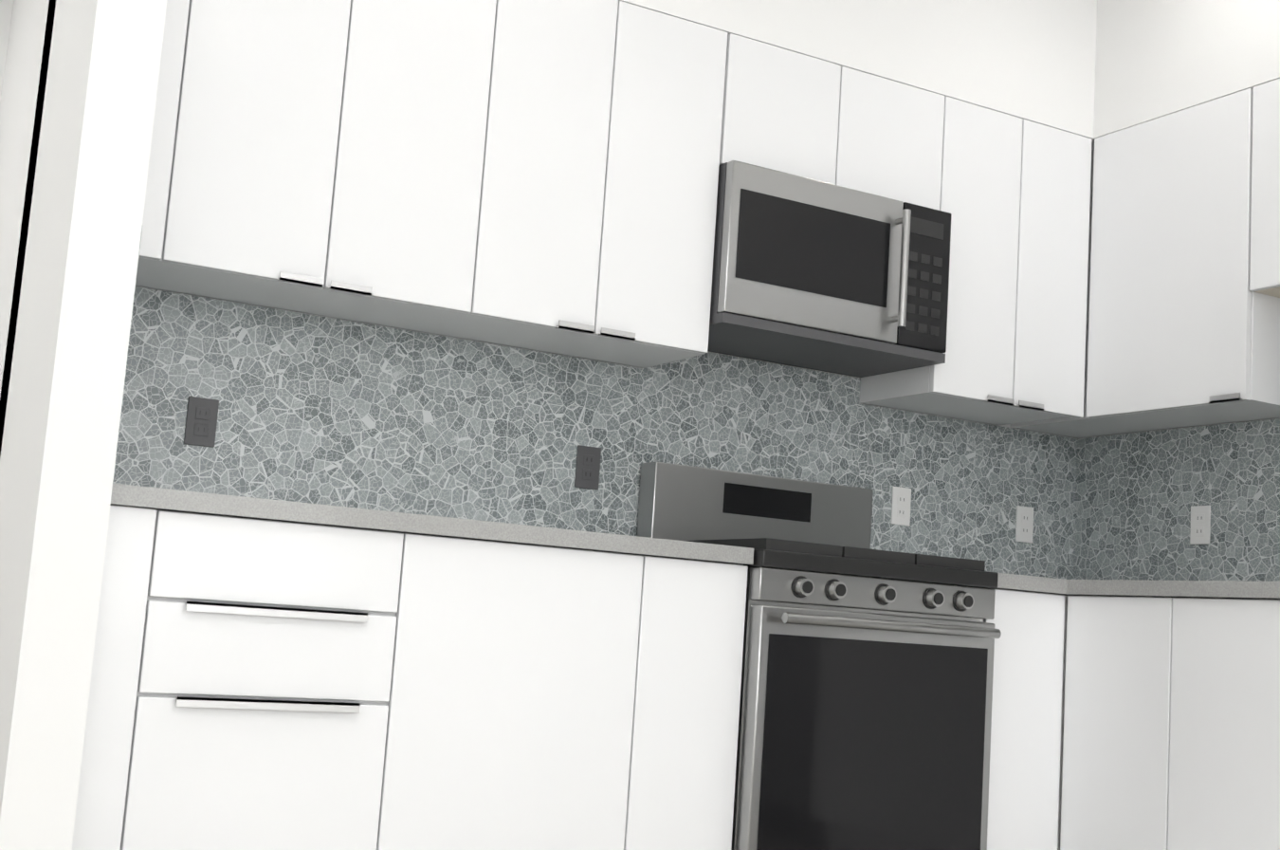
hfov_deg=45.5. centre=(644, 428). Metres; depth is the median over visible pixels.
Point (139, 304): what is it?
backsplash
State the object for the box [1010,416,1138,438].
upper cabinet
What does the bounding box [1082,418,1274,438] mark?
wall
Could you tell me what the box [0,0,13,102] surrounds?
wall
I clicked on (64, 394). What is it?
wall
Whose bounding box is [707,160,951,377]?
microwave
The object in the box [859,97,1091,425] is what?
upper cabinet
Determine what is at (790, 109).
upper cabinet
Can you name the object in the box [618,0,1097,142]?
wall
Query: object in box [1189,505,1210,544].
electrical outlet
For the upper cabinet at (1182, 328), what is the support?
attached to the wall at (1179, 428)
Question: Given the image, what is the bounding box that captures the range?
[636,461,1001,849]
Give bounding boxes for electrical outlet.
[183,396,219,447]
[574,444,601,489]
[890,486,911,525]
[1015,505,1033,543]
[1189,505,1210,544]
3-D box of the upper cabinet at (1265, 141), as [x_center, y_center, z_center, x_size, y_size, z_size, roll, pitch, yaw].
[2.031,-0.682,3.906,0.317,0.580,0.896,8,-8,-29]
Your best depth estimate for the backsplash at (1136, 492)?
4.70 m
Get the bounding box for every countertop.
[110,483,753,564]
[994,572,1002,588]
[1002,572,1279,599]
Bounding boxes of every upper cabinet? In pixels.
[135,0,507,333]
[435,0,738,367]
[731,36,848,186]
[844,68,950,212]
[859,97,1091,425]
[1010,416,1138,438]
[1078,88,1279,431]
[1249,78,1279,302]
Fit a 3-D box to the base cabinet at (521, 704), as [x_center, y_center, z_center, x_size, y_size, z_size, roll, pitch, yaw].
[-0.435,0.716,3.636,0.595,0.874,0.598,8,-8,-29]
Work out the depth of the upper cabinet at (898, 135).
4.38 m
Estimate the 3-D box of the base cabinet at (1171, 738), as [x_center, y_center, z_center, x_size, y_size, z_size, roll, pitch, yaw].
[1.496,0.915,4.156,0.617,0.874,0.406,8,-8,-29]
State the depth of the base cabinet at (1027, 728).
4.12 m
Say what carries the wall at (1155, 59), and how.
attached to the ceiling
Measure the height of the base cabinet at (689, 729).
0.874 m
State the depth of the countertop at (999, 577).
4.08 m
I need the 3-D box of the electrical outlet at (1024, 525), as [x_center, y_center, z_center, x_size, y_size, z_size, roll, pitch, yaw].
[1.232,0.311,4.953,0.072,0.116,0.008,8,-8,-29]
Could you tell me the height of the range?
1.160 m
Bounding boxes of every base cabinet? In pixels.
[72,504,413,849]
[386,533,652,849]
[633,556,748,849]
[983,587,1067,849]
[1060,595,1279,849]
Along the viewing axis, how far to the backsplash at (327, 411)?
4.10 m
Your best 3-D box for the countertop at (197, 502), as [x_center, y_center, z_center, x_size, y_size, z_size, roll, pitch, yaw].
[-0.544,0.242,3.607,1.511,0.040,0.618,8,-8,-29]
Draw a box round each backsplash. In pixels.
[112,226,146,484]
[128,288,1076,579]
[1072,418,1279,581]
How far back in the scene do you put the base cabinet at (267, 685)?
3.09 m
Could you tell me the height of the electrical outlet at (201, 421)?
0.116 m
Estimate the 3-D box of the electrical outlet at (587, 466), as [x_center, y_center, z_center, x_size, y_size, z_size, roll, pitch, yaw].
[-0.156,0.106,4.184,0.072,0.116,0.008,8,-8,-29]
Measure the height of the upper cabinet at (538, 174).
0.880 m
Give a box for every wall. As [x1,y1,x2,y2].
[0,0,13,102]
[0,0,166,849]
[0,0,1073,455]
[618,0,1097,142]
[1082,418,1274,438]
[1093,0,1279,138]
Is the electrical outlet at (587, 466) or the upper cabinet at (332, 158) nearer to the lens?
the upper cabinet at (332, 158)
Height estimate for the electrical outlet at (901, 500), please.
0.116 m
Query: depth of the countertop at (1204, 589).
3.96 m
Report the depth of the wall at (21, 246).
3.63 m

